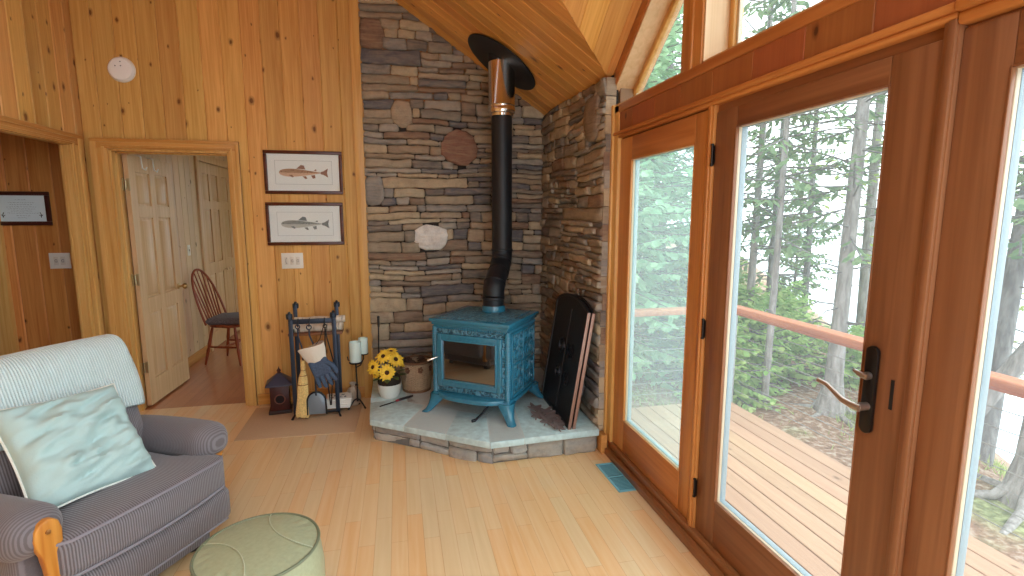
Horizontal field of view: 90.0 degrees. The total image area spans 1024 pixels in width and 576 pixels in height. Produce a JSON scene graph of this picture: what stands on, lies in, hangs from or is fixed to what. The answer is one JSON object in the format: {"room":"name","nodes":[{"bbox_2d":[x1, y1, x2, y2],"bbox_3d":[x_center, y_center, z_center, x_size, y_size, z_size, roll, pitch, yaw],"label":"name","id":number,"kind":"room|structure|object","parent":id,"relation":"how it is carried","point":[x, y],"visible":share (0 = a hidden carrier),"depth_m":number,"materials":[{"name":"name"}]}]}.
{"room":"living room","nodes":[
{"label":"living room","id":0,"kind":"room"},
{"bbox_2d":[0,132,80,350],"bbox_3d":[-4.173,-0.213,4.026,1.580,2.600,0.118,-2,8,-12],"label":"wall","id":1,"kind":"structure","parent":0,"point":[44,298],"depth_m":4.05,"materials":[{"name":"red wood"}]},
{"bbox_2d":[0,217,19,355],"bbox_3d":[-4.019,0.026,4.013,0.140,2.130,0.045,-2,8,-12],"label":"trim","id":2,"kind":"structure","parent":1,"relation":"attached to","point":[9,343],"depth_m":4.03,"materials":[{"name":"brown wood"}]},
{"bbox_2d":[0,191,52,224],"bbox_3d":[-3.811,-0.618,3.978,0.385,0.260,0.022,-2,8,-12],"label":"framed certificate","id":3,"kind":"object","parent":1,"relation":"attached to","point":[16,207],"visible":1,"depth_m":3.98,"materials":[{"name":"brown"}]},
{"bbox_2d":[48,253,71,268],"bbox_3d":[-3.607,-0.217,4.085,0.145,0.125,0.011,-2,8,-12],"label":"switch plate","id":4,"kind":"object","parent":1,"relation":"attached to","point":[57,260],"visible":1,"depth_m":4.08,"materials":[{"name":"white plastic"}]},
{"bbox_2d":[0,0,105,333],"bbox_3d":[-2.722,-1.042,1.088,0.050,5.060,6.160,-2,8,-12],"label":"wall","id":5,"kind":"structure","parent":0,"point":[38,77],"depth_m":3.52,"materials":[{"name":"brown wood"}]},
{"bbox_2d":[0,115,104,338],"bbox_3d":[-3.131,0.061,3.304,0.031,2.260,1.591,-2,8,-12],"label":"trim","id":6,"kind":"structure","parent":5,"relation":"attached to","point":[74,141],"depth_m":3.90,"materials":[{"name":"brown wood"}]},
{"bbox_2d":[121,154,226,385],"bbox_3d":[-3.755,-0.554,6.097,0.100,2.700,3.840,-2,8,-12],"label":"wall","id":7,"kind":"structure","parent":0,"point":[182,166],"depth_m":5.73,"materials":[{"name":"brown wood"}]},
{"bbox_2d":[145,345,210,397],"bbox_3d":[-3.503,0.849,5.415,0.016,0.110,1.750,-2,8,-12],"label":"baseboard","id":8,"kind":"structure","parent":7,"relation":"attached to","point":[201,353],"depth_m":5.84,"materials":[{"name":"brown wood"}]},
{"bbox_2d":[187,245,190,255],"bbox_3d":[-3.614,-0.422,5.733,0.011,0.120,0.075,-2,8,-12],"label":"switch plate","id":9,"kind":"object","parent":7,"relation":"attached to","point":[188,246],"visible":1,"depth_m":5.72,"materials":[{"name":"white plastic"}]},
{"bbox_2d":[194,156,227,351],"bbox_3d":[-3.862,-0.509,6.886,0.024,2.390,1.610,-2,8,-12],"label":"trim","id":10,"kind":"structure","parent":7,"relation":"attached to","point":[207,159],"depth_m":6.12,"materials":[{"name":"brown wood"}]},
{"bbox_2d":[199,162,239,345],"bbox_3d":[-3.854,-0.466,6.891,0.088,2.280,1.425,-2,8,-12],"label":"door","id":11,"kind":"structure","parent":7,"relation":"in","point":[214,180],"depth_m":6.70,"materials":[{"name":"brown wood"}]},
{"bbox_2d":[68,0,466,403],"bbox_3d":[-1.482,-1.505,4.417,3.820,5.050,0.150,-2,8,-12],"label":"wall","id":12,"kind":"structure","parent":0,"point":[259,75],"depth_m":4.20,"materials":[{"name":"brown wood"}]},
{"bbox_2d":[108,57,135,82],"bbox_3d":[-3.019,-1.689,3.952,0.192,0.192,0.038,-2,8,-12],"label":"smoke detector","id":13,"kind":"object","parent":12,"relation":"attached to","point":[121,69],"visible":1,"depth_m":3.94,"materials":[{"name":"white plastic"}]},
{"bbox_2d":[121,154,189,405],"bbox_3d":[-3.182,-0.082,4.662,0.117,2.135,0.814,-1,8,-10],"label":"door","id":14,"kind":"structure","parent":12,"relation":"in","point":[149,193],"depth_m":4.60,"materials":[{"name":"brown wood"}]},
{"bbox_2d":[134,155,146,169],"bbox_3d":[-3.168,-1.066,4.371,0.091,0.126,0.017,-2,8,-12],"label":"coat hook","id":15,"kind":"object","parent":14,"relation":"attached to","point":[134,155],"visible":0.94,"depth_m":4.37,"materials":[{"name":"white plastic"}]},
{"bbox_2d":[88,137,257,411],"bbox_3d":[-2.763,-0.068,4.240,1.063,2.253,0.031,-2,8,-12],"label":"trim","id":16,"kind":"structure","parent":12,"relation":"attached to","point":[98,147],"depth_m":4.14,"materials":[{"name":"brown wood"}]},
{"bbox_2d":[281,253,303,268],"bbox_3d":[-1.896,-0.235,4.420,0.175,0.135,0.012,-2,8,-12],"label":"switch plate","id":17,"kind":"object","parent":12,"relation":"attached to","point":[289,260],"visible":1,"depth_m":4.42,"materials":[{"name":"white plastic"}]},
{"bbox_2d":[262,150,342,193],"bbox_3d":[-1.764,-0.978,4.338,0.625,0.358,0.024,-2,8,-12],"label":"framed picture","id":18,"kind":"object","parent":12,"relation":"attached to","point":[285,171],"visible":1,"depth_m":4.33,"materials":[{"name":"brown wood"}]},
{"bbox_2d":[279,165,327,178],"bbox_3d":[-1.765,-0.982,4.336,0.392,0.116,0.001,-2,8,-12],"label":"print","id":19,"kind":"object","parent":18,"relation":"attached to","point":[285,171],"depth_m":4.34,"materials":[{"name":"orange"}]},
{"bbox_2d":[265,202,343,244],"bbox_3d":[-1.772,-0.551,4.396,0.622,0.362,0.024,-2,8,-12],"label":"framed picture","id":20,"kind":"object","parent":12,"relation":"attached to","point":[287,223],"visible":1,"depth_m":4.39,"materials":[{"name":"white paper"}]},
{"bbox_2d":[281,217,328,229],"bbox_3d":[-1.774,-0.555,4.394,0.389,0.115,0.001,-2,8,-12],"label":"print","id":21,"kind":"object","parent":20,"relation":"attached to","point":[287,223],"depth_m":4.39,"materials":[{"name":"grey paper"}]},
{"bbox_2d":[258,387,364,404],"bbox_3d":[-1.793,0.968,4.609,0.905,0.100,0.016,-2,8,-12],"label":"baseboard","id":22,"kind":"structure","parent":12,"relation":"attached to","point":[264,398],"depth_m":4.59,"materials":[{"name":"brown wood"}]},
{"bbox_2d":[348,0,372,397],"bbox_3d":[-1.314,-0.839,4.460,0.075,3.720,0.060,-2,8,-12],"label":"trim","id":23,"kind":"structure","parent":12,"relation":"attached to","point":[353,4],"depth_m":4.42,"materials":[{"name":"brown wood"}]},
{"bbox_2d":[140,330,710,575],"bbox_3d":[-1.274,1.182,3.657,4.000,0.060,10.100,-2,8,-12],"label":"floor","id":24,"kind":"structure","parent":0,"point":[378,507],"depth_m":2.97,"materials":[{"name":"brown wood"}]},
{"bbox_2d":[0,406,230,575],"bbox_3d":[-1.897,0.833,2.316,0.829,1.006,1.007,2,8,17],"label":"armchair","id":25,"kind":"object","parent":24,"relation":"on","point":[142,524],"visible":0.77,"depth_m":2.15,"materials":[{"name":"fabric"}]},
{"bbox_2d":[0,334,144,450],"bbox_3d":[-2.151,0.526,2.351,0.333,0.499,0.766,2,8,17],"label":"throw blanket","id":26,"kind":"object","parent":25,"relation":"on","point":[60,370],"visible":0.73,"depth_m":2.37,"materials":[{"name":"white fabric"}]},
{"bbox_2d":[0,383,155,507],"bbox_3d":[-1.871,0.671,2.206,0.335,0.418,0.499,3,9,22],"label":"throw pillow","id":27,"kind":"object","parent":25,"relation":"on","point":[60,452],"visible":0.96,"depth_m":2.12,"materials":[{"name":"teal fabric"}]},
{"bbox_2d":[57,452,224,575],"bbox_3d":[-1.817,0.953,2.308,0.655,0.226,0.745,2,8,17],"label":"seat cushion","id":28,"kind":"object","parent":25,"relation":"on","point":[102,530],"depth_m":2.15,"materials":[{"name":"fabric"}]},
{"bbox_2d":[191,269,241,365],"bbox_3d":[-3.283,0.310,5.836,0.593,1.064,0.426,1,8,6],"label":"chair","id":29,"kind":"object","parent":24,"relation":"on","point":[227,347],"visible":0.7,"depth_m":5.73,"materials":[{"name":"brown wood"}]},
{"bbox_2d":[206,312,239,324],"bbox_3d":[-3.187,0.348,5.832,0.408,0.102,0.409,-1,8,-4],"label":"seat cushion","id":30,"kind":"object","parent":29,"relation":"on","point":[231,318],"visible":0.6,"depth_m":5.65,"materials":[{"name":"grey fabric"}]},
{"bbox_2d":[189,512,325,575],"bbox_3d":[-0.979,1.177,2.000,0.472,0.412,0.472,-2,8,-12],"label":"ottoman","id":31,"kind":"object","parent":24,"relation":"on","point":[283,543],"visible":1,"depth_m":1.95,"materials":[{"name":"green fabric"}]},
{"bbox_2d":[234,402,361,440],"bbox_3d":[-1.701,1.074,4.188,0.890,0.006,0.700,-2,8,-12],"label":"mat","id":32,"kind":"object","parent":24,"relation":"on","point":[261,425],"visible":0.76,"depth_m":4.08,"materials":[{"name":"brown fabric"}]},
{"bbox_2d":[265,366,292,414],"bbox_3d":[-1.965,0.853,4.336,0.210,0.392,0.190,-3,9,-20],"label":"birdhouse","id":33,"kind":"object","parent":32,"relation":"on","point":[279,384],"visible":0.93,"depth_m":4.28,"materials":[{"name":"paint"}]},
{"bbox_2d":[286,300,343,419],"bbox_3d":[-1.630,0.590,4.275,0.425,0.937,0.341,-2,8,-12],"label":"stand","id":34,"kind":"object","parent":32,"relation":"on","point":[335,333],"visible":0.75,"depth_m":4.19,"materials":[{"name":"grey metal"}]},
{"bbox_2d":[295,324,309,418],"bbox_3d":[-1.700,0.672,4.111,0.110,0.776,0.067,-2,8,-12],"label":"broom","id":35,"kind":"object","parent":34,"relation":"hanging from","point":[302,393],"visible":0.98,"depth_m":4.11,"materials":[{"name":"yellow"}]},
{"bbox_2d":[288,328,343,336],"bbox_3d":[-1.643,0.371,4.304,0.425,0.022,0.150,-2,8,-12],"label":"shelf","id":36,"kind":"object","parent":34,"relation":"attached to","point":[339,332],"depth_m":4.24,"materials":[{"name":"brown wood"}]},
{"bbox_2d":[306,325,327,414],"bbox_3d":[-1.587,0.659,4.120,0.161,0.747,0.018,-2,8,-12],"label":"shovel","id":37,"kind":"object","parent":34,"relation":"hanging from","point":[316,401],"visible":0.94,"depth_m":4.16,"materials":[{"name":"grey metal"}]},
{"bbox_2d":[298,328,337,387],"bbox_3d":[-1.544,0.563,4.079,0.301,0.494,0.064,-2,8,-12],"label":"glove","id":38,"kind":"object","parent":34,"relation":"hanging from","point":[321,368],"visible":1,"depth_m":4.07,"materials":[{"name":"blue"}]},
{"bbox_2d":[293,322,342,331],"bbox_3d":[-1.631,0.328,4.275,0.406,0.079,0.080,-2,8,-12],"label":"birch log","id":39,"kind":"object","parent":34,"relation":"on","point":[315,327],"visible":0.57,"depth_m":4.24,"materials":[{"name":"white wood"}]},
{"bbox_2d":[294,315,345,321],"bbox_3d":[-1.612,0.267,4.298,0.405,0.066,0.068,-2,8,-14],"label":"birch log","id":40,"kind":"object","parent":39,"relation":"on","point":[339,318],"visible":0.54,"depth_m":4.30,"materials":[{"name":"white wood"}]},
{"bbox_2d":[323,324,333,404],"bbox_3d":[-1.486,0.625,4.166,0.073,0.683,0.014,-2,8,-12],"label":"tongs","id":41,"kind":"object","parent":34,"relation":"hanging from","point":[325,332],"visible":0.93,"depth_m":4.15,"materials":[{"name":"black metal"}]},
{"bbox_2d":[327,392,352,408],"bbox_3d":[-1.470,0.955,4.357,0.216,0.079,0.189,-2,8,-12],"label":"stack","id":42,"kind":"object","parent":34,"relation":"on","point":[346,400],"visible":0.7,"depth_m":4.29,"materials":[{"name":"white paper"}]},
{"bbox_2d":[347,382,360,405],"bbox_3d":[-1.391,0.930,4.485,0.119,0.212,0.113,4,9,25],"label":"cloth sack","id":43,"kind":"object","parent":32,"relation":"on","point":[352,389],"visible":0.59,"depth_m":4.45,"materials":[{"name":"fabric"}]},
{"bbox_2d":[347,337,368,409],"bbox_3d":[-1.327,0.734,4.411,0.186,0.604,0.155,-2,8,-12],"label":"candle stand","id":44,"kind":"object","parent":32,"relation":"on","point":[358,348],"visible":1,"depth_m":4.37,"materials":[{"name":"black metal"}]},
{"bbox_2d":[347,357,362,364],"bbox_3d":[-1.335,0.614,4.370,0.112,0.066,0.112,4,9,27],"label":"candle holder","id":45,"kind":"object","parent":44,"relation":"on","point":[353,360],"depth_m":4.33,"materials":[{"name":"black metal"}]},
{"bbox_2d":[349,341,361,362],"bbox_3d":[-1.335,0.544,4.360,0.100,0.173,0.100,-2,8,-12],"label":"candle","id":46,"kind":"object","parent":44,"relation":"on","point":[355,347],"depth_m":4.32,"materials":[{"name":"white wax"}]},
{"bbox_2d":[358,337,367,353],"bbox_3d":[-1.286,0.497,4.421,0.080,0.137,0.080,-2,8,-12],"label":"candle","id":47,"kind":"object","parent":44,"relation":"on","point":[364,340],"depth_m":4.39,"materials":[{"name":"white wax"}]},
{"bbox_2d":[370,368,598,463],"bbox_3d":[-0.324,1.009,4.121,1.589,0.205,1.564,-2,8,-12],"label":"hearth","id":48,"kind":"object","parent":24,"relation":"on","point":[448,428],"visible":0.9,"depth_m":3.61,"materials":[{"name":"grey stone"}]},
{"bbox_2d":[377,316,379,370],"bbox_3d":[-1.179,0.549,4.545,0.024,0.589,0.160,-2,8,-12],"label":"fire poker","id":49,"kind":"object","parent":48,"relation":"on","point":[378,317],"visible":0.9,"depth_m":4.55,"materials":[{"name":"black metal"}]},
{"bbox_2d":[367,348,406,398],"bbox_3d":[-1.010,0.695,4.194,0.285,0.396,0.275,2,8,17],"label":"flower pot","id":50,"kind":"object","parent":48,"relation":"on","point":[389,380],"visible":1,"depth_m":4.12,"materials":[{"name":"white ceramic"}]},
{"bbox_2d":[380,395,412,406],"bbox_3d":[-0.920,0.898,4.086,0.022,0.022,0.310,7,11,43],"label":"fire poker","id":51,"kind":"object","parent":48,"relation":"on","point":[409,396],"visible":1,"depth_m":4.11,"materials":[{"name":"black metal"}]},
{"bbox_2d":[400,353,432,393],"bbox_3d":[-0.816,0.714,4.376,0.282,0.307,0.282,-2,8,-12],"label":"basket","id":52,"kind":"object","parent":48,"relation":"on","point":[418,379],"visible":0.84,"depth_m":4.28,"materials":[{"name":"brown wicker"}]},
{"bbox_2d":[403,357,411,362],"bbox_3d":[-0.884,0.626,4.372,0.075,0.077,0.086,7,11,40],"label":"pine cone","id":53,"kind":"object","parent":52,"relation":"on","point":[407,359],"visible":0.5,"depth_m":4.36,"materials":[{"name":"brown"}]},
{"bbox_2d":[422,304,542,427],"bbox_3d":[-0.210,0.537,3.978,0.773,0.772,0.730,3,9,23],"label":"wood stove","id":54,"kind":"object","parent":48,"relation":"on","point":[483,355],"visible":1,"depth_m":3.75,"materials":[{"name":"blue metal"}]},
{"bbox_2d":[468,34,534,306],"bbox_3d":[-0.075,-0.947,4.220,0.540,2.110,0.732,-2,8,-12],"label":"pipe","id":55,"kind":"object","parent":54,"relation":"on","point":[506,71],"visible":1,"depth_m":4.14,"materials":[{"name":"black metal"}]},
{"bbox_2d":[527,402,565,431],"bbox_3d":[0.255,0.947,3.745,0.211,0.056,0.528,-3,9,-22],"label":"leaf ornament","id":56,"kind":"object","parent":48,"relation":"on","point":[540,413],"visible":1,"depth_m":3.75,"materials":[{"name":"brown metal"}]},
{"bbox_2d":[541,293,594,429],"bbox_3d":[0.406,0.495,3.854,0.194,0.902,0.706,-2,8,-12],"label":"fire screen","id":57,"kind":"object","parent":48,"relation":"on","point":[574,317],"visible":0.98,"depth_m":3.74,"materials":[{"name":"black metal"}]},
{"bbox_2d":[595,462,635,492],"bbox_3d":[0.662,1.203,3.269,0.124,0.006,0.360,-2,8,-14],"label":"floor vent","id":58,"kind":"object","parent":24,"relation":"in","point":[611,472],"visible":1,"depth_m":3.26,"materials":[{"name":"teal metal"}]},
{"bbox_2d":[358,0,545,374],"bbox_3d":[-0.467,-0.878,4.666,1.710,3.761,0.076,-2,8,-12],"label":"stone wall","id":59,"kind":"structure","parent":0,"point":[428,169],"depth_m":4.61,"materials":[{"name":"brown"}]},
{"bbox_2d":[395,0,641,115],"bbox_3d":[-0.860,-2.393,1.282,3.850,2.647,6.100,-2,8,-12],"label":"ceiling","id":60,"kind":"structure","parent":0,"point":[542,34],"depth_m":3.46,"materials":[{"name":"brown wood"}]},
{"bbox_2d":[539,75,617,446],"bbox_3d":[0.472,-0.222,4.209,0.133,2.577,1.522,-2,8,-12],"label":"stone wall","id":61,"kind":"structure","parent":0,"point":[576,132],"depth_m":3.80,"materials":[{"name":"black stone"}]},
{"bbox_2d":[596,430,606,453],"bbox_3d":[0.635,1.089,3.620,0.045,0.135,0.092,-2,8,-12],"label":"baseboard","id":62,"kind":"structure","parent":61,"relation":"attached to","point":[602,437],"depth_m":3.58,"materials":[{"name":"brown wood"}]},
{"bbox_2d":[603,103,622,441],"bbox_3d":[0.722,-0.038,3.467,0.134,2.310,0.095,-2,8,-12],"label":"trim","id":63,"kind":"structure","parent":61,"relation":"attached to","point":[615,153],"depth_m":3.43,"materials":[{"name":"brown wood"}]},
{"bbox_2d":[614,0,683,91],"bbox_3d":[1.118,-1.629,1.705,0.216,1.711,3.460,-2,8,-12],"label":"trim","id":64,"kind":"structure","parent":61,"relation":"attached to","point":[643,7],"depth_m":3.08,"materials":[{"name":"brown wood"}]},
{"bbox_2d":[618,88,633,103],"bbox_3d":[0.604,-0.253,4.313,0.150,2.600,1.650,-2,8,-12],"label":"wall","id":65,"kind":"structure","parent":0,"point":[624,94],"depth_m":3.35,"materials":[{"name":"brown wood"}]},
{"bbox_2d":[620,0,955,129],"bbox_3d":[1.141,-0.845,1.718,0.212,0.165,3.660,-2,8,-12],"label":"wall","id":66,"kind":"structure","parent":0,"point":[862,18],"depth_m":1.84,"materials":[{"name":"brown wood"}]},
{"bbox_2d":[616,0,683,103],"bbox_3d":[0.843,-1.517,2.939,0.174,0.783,0.855,-2,8,-12],"label":"window","id":67,"kind":"structure","parent":66,"relation":"in","point":[659,17],"depth_m":3.06,"materials":[{"name":"brown wood"}]},
{"bbox_2d":[613,110,707,518],"bbox_3d":[0.829,0.124,2.963,0.058,2.040,0.970,-2,8,-12],"label":"glass door","id":68,"kind":"structure","parent":66,"relation":"in","point":[670,476],"depth_m":2.95,"materials":[{"name":"brown wood"}]},
{"bbox_2d":[604,440,740,575],"bbox_3d":[1.085,1.337,2.004,0.170,0.093,3.445,-2,8,-12],"label":"trim","id":69,"kind":"structure","parent":66,"relation":"attached to","point":[713,562],"depth_m":2.73,"materials":[{"name":"brown wood"}]},
{"bbox_2d":[681,0,704,72],"bbox_3d":[1.116,-1.381,1.740,0.220,0.860,1.620,-2,8,-12],"label":"trim","id":70,"kind":"structure","parent":66,"relation":"attached to","point":[693,12],"depth_m":2.44,"materials":[{"name":"brown wood"}]},
{"bbox_2d":[687,105,718,527],"bbox_3d":[0.954,0.207,2.475,0.118,2.100,0.050,-2,8,-12],"label":"trim","id":71,"kind":"structure","parent":66,"relation":"attached to","point":[713,110],"depth_m":2.44,"materials":[{"name":"brown wood"}]},
{"bbox_2d":[615,0,860,112],"bbox_3d":[1.117,-0.936,1.795,0.220,0.050,3.445,-2,8,-12],"label":"trim","id":72,"kind":"structure","parent":66,"relation":"attached to","point":[828,7],"depth_m":2.05,"materials":[{"name":"brown wood"}]},
{"bbox_2d":[702,0,825,62],"bbox_3d":[1.109,-1.670,1.698,0.174,1.431,1.270,-2,8,-12],"label":"window","id":73,"kind":"structure","parent":66,"relation":"in","point":[723,19],"depth_m":2.36,"materials":[{"name":"brown wood"}]},
{"bbox_2d":[692,40,942,575],"bbox_3d":[1.020,0.277,1.963,0.122,2.015,1.002,-2,8,-12],"label":"door","id":74,"kind":"structure","parent":66,"relation":"in","point":[910,79],"depth_m":1.60,"materials":[{"name":"brown wood"}]},
{"bbox_2d":[613,2,1023,138],"bbox_3d":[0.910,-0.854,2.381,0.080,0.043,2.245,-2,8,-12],"label":"trim","id":75,"kind":"structure","parent":66,"relation":"attached to","point":[936,19],"depth_m":1.71,"materials":[{"name":"brown wood"}]},
{"bbox_2d":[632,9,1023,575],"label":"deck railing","id":76,"kind":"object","parent":66,"relation":"in","point":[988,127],"depth_m":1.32,"materials":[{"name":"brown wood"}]},
{"bbox_2d":[884,18,967,575],"bbox_3d":[1.178,0.349,1.465,0.120,2.100,0.042,-2,8,-12],"label":"trim","id":77,"kind":"structure","parent":66,"relation":"attached to","point":[953,39],"depth_m":1.40,"materials":[{"name":"brown wood"}]},
{"bbox_2d":[955,0,1023,24],"bbox_3d":[1.289,-0.608,0.667,0.086,0.062,1.300,-2,8,-12],"label":"trim","id":78,"kind":"structure","parent":66,"relation":"attached to","point":[972,11],"depth_m":1.24,"materials":[{"name":"brown wood"}]},
{"label":"outside","id":79,"kind":"structure","parent":0,"visible":0},
{"bbox_2d":[631,242,1023,564],"bbox_3d":[19.371,1.121,26.342,46.000,6.744,62.300,-2,8,-12],"label":"ground","id":80,"kind":"structure","parent":79,"point":[1010,545],"depth_m":5.88,"materials":[{"name":"brown soil"}]},
{"bbox_2d":[634,243,688,378],"bbox_3d":[2.855,0.336,8.185,2.013,2.342,2.111,0,8,-2],"label":"fir","id":81,"kind":"object","parent":80,"relation":"on","point":[682,290],"visible":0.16,"depth_m":7.95,"materials":[{"name":"green plant"}]},
{"bbox_2d":[638,17,693,292],"bbox_3d":[3.368,-4.063,10.747,3.134,10.000,2.804,0,8,-2],"label":"spruce tree","id":82,"kind":"object","parent":80,"relation":"on","point":[672,65],"visible":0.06,"depth_m":10.72,"materials":[{"name":"green plant"}]},
{"bbox_2d":[632,3,745,390],"bbox_3d":[1.765,-2.104,7.478,3.253,7.974,3.167,4,9,24],"label":"tree","id":83,"kind":"object","parent":80,"relation":"on","point":[650,194],"visible":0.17,"depth_m":7.34,"materials":[{"name":"green plant"}]},
{"bbox_2d":[634,5,744,362],"bbox_3d":[2.035,-3.116,8.790,3.924,9.370,3.699,1,8,4],"label":"tree","id":84,"kind":"object","parent":80,"relation":"on","point":[674,44],"visible":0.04,"depth_m":8.31,"materials":[{"name":"green plant"}]},
{"bbox_2d":[667,57,750,272],"bbox_3d":[4.604,-3.653,12.348,2.546,8.804,2.770,-5,9,-30],"label":"spruce tree","id":85,"kind":"object","parent":80,"relation":"on","point":[689,162],"visible":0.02,"depth_m":12.46,"materials":[{"name":"green plant"}]},
{"bbox_2d":[664,316,792,412],"bbox_3d":[2.864,0.961,6.846,1.526,1.645,1.566,8,11,44],"label":"fir","id":86,"kind":"object","parent":80,"relation":"on","point":[738,398],"visible":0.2,"depth_m":6.65,"materials":[{"name":"green plant"}]},
{"bbox_2d":[680,0,828,344],"bbox_3d":[3.296,-2.965,6.912,1.832,9.001,1.786,0,8,0],"label":"spruce tree","id":87,"kind":"object","parent":80,"relation":"on","point":[756,221],"visible":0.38,"depth_m":7.01,"materials":[{"name":"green plant"}]},
{"bbox_2d":[738,252,781,318],"bbox_3d":[3.661,0.361,8.663,1.895,2.245,2.074,0,8,0],"label":"fir","id":88,"kind":"object","parent":80,"relation":"on","point":[741,281],"visible":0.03,"depth_m":8.55,"materials":[{"name":"green plant"}]},
{"bbox_2d":[736,283,812,397],"bbox_3d":[3.381,0.761,7.436,1.824,1.751,1.859,-2,8,-12],"label":"fir","id":89,"kind":"object","parent":80,"relation":"on","point":[756,337],"visible":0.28,"depth_m":7.16,"materials":[{"name":"green plant"}]},
{"bbox_2d":[741,285,824,392],"bbox_3d":[3.909,0.775,7.770,1.771,1.671,1.642,2,8,16],"label":"fir","id":90,"kind":"object","parent":80,"relation":"on","point":[782,304],"visible":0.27,"depth_m":7.56,"materials":[{"name":"green plant"}]},
{"bbox_2d":[739,0,827,296],"bbox_3d":[4.641,-2.690,8.481,1.610,8.001,2.115,-2,8,-12],"label":"spruce tree","id":91,"kind":"object","parent":80,"relation":"on","point":[772,240],"visible":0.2,"depth_m":8.75,"materials":[{"name":"green plant"}]},
{"bbox_2d":[757,124,833,304],"bbox_3d":[6.787,-1.424,12.214,1.736,4.392,1.905,-2,8,-12],"label":"spruce tree","id":92,"kind":"object","parent":80,"relation":"on","point":[796,271],"visible":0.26,"depth_m":12.12,"materials":[{"name":"green plant"}]},
{"bbox_2d":[764,278,826,357],"bbox_3d":[5.031,0.590,9.421,1.616,1.590,1.638,6,10,36],"label":"fir","id":93,"kind":"object","parent":80,"relation":"on","point":[804,298],"visible":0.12,"depth_m":9.12,"materials":[{"name":"green plant"}]},
{"bbox_2d":[758,7,863,318],"bbox_3d":[6.005,-3.413,9.976,2.112,9.000,1.964,-5,9,-32],"label":"spruce tree","id":94,"kind":"object","parent":80,"relation":"on","point":[806,261],"visible":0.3,"depth_m":10.23,"materials":[{"name":"green plant"}]},
{"bbox_2d":[739,0,883,403],"bbox_3d":[3.468,-2.898,6.222,1.787,9.001,2.017,-2,8,-12],"label":"spruce tree","id":95,"kind":"object","parent":80,"relation":"on","point":[779,200],"visible":0.6,"depth_m":6.28,"materials":[{"name":"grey plant"}]},
{"bbox_2d":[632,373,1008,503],"bbox_3d":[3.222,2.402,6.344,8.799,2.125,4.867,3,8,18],"label":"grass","id":96,"kind":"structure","parent":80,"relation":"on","point":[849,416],"depth_m":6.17,"materials":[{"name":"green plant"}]},
{"bbox_2d":[754,0,887,429],"bbox_3d":[4.037,-2.841,5.916,1.855,9.030,2.092,-2,8,-12],"label":"spruce tree","id":97,"kind":"object","parent":80,"relation":"on","point":[840,322],"visible":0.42,"depth_m":6.14,"materials":[{"name":"grey plant"}]},
{"bbox_2d":[800,321,864,388],"bbox_3d":[5.078,1.017,7.723,1.270,1.173,1.385,7,11,41],"label":"fir","id":98,"kind":"object","parent":80,"relation":"on","point":[853,355],"visible":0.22,"depth_m":7.52,"materials":[{"name":"green plant"}]},
{"bbox_2d":[795,118,883,263],"bbox_3d":[5.918,-1.421,7.918,2.754,5.713,2.781,-2,8,-12],"label":"spruce tree","id":99,"kind":"object","parent":80,"relation":"on","point":[816,129],"visible":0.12,"depth_m":7.79,"materials":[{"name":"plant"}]},
{"bbox_2d":[816,93,887,354],"bbox_3d":[5.516,-3.066,7.478,1.860,9.002,2.007,4,9,29],"label":"spruce tree","id":100,"kind":"object","parent":80,"relation":"on","point":[864,277],"visible":0.15,"depth_m":7.72,"materials":[{"name":"grey plant"}]},
{"bbox_2d":[873,129,1023,466],"bbox_3d":[5.362,-2.213,5.224,2.537,8.025,2.708,-3,8,-19],"label":"spruce tree","id":101,"kind":"object","parent":80,"relation":"on","point":[1013,279],"visible":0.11,"depth_m":5.19,"materials":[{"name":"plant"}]},
{"bbox_2d":[974,167,1023,534],"bbox_3d":[4.520,-2.040,3.685,2.503,8.030,2.376,-2,8,-12],"label":"spruce tree","id":102,"kind":"object","parent":80,"relation":"on","point":[1012,483],"visible":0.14,"depth_m":4.31,"materials":[{"name":"grey plant"}]},
{"bbox_2d":[985,340,1023,414],"bbox_3d":[5.260,-0.634,4.378,2.090,5.112,1.175,2,8,14],"label":"leaning tree","id":103,"kind":"object","parent":80,"relation":"on","point":[1013,366],"visible":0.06,"depth_m":4.91,"materials":[{"name":"grey plant"}]},
{"bbox_2d":[1008,139,1023,395],"bbox_3d":[6.510,0.250,5.954,3.334,4.793,2.966,5,9,31],"label":"maple","id":104,"kind":"object","parent":80,"relation":"on","point":[1021,307],"visible":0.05,"depth_m":6.15,"materials":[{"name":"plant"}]},
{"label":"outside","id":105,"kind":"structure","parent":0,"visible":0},
{"bbox_2d":[667,221,1023,463],"bbox_3d":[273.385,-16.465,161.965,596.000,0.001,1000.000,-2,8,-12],"label":"lake","id":106,"kind":"structure","parent":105,"point":[1009,422],"depth_m":39.17,"materials":[{"name":"grey liquid"}]},
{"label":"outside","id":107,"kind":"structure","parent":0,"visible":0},
{"bbox_2d":[631,402,1023,575],"bbox_3d":[1.995,1.672,1.827,1.576,0.280,6.220,-2,8,-12],"label":"deck","id":108,"kind":"object","parent":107,"point":[794,493],"visible":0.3,"depth_m":3.35,"materials":[{"name":"brown wood"}]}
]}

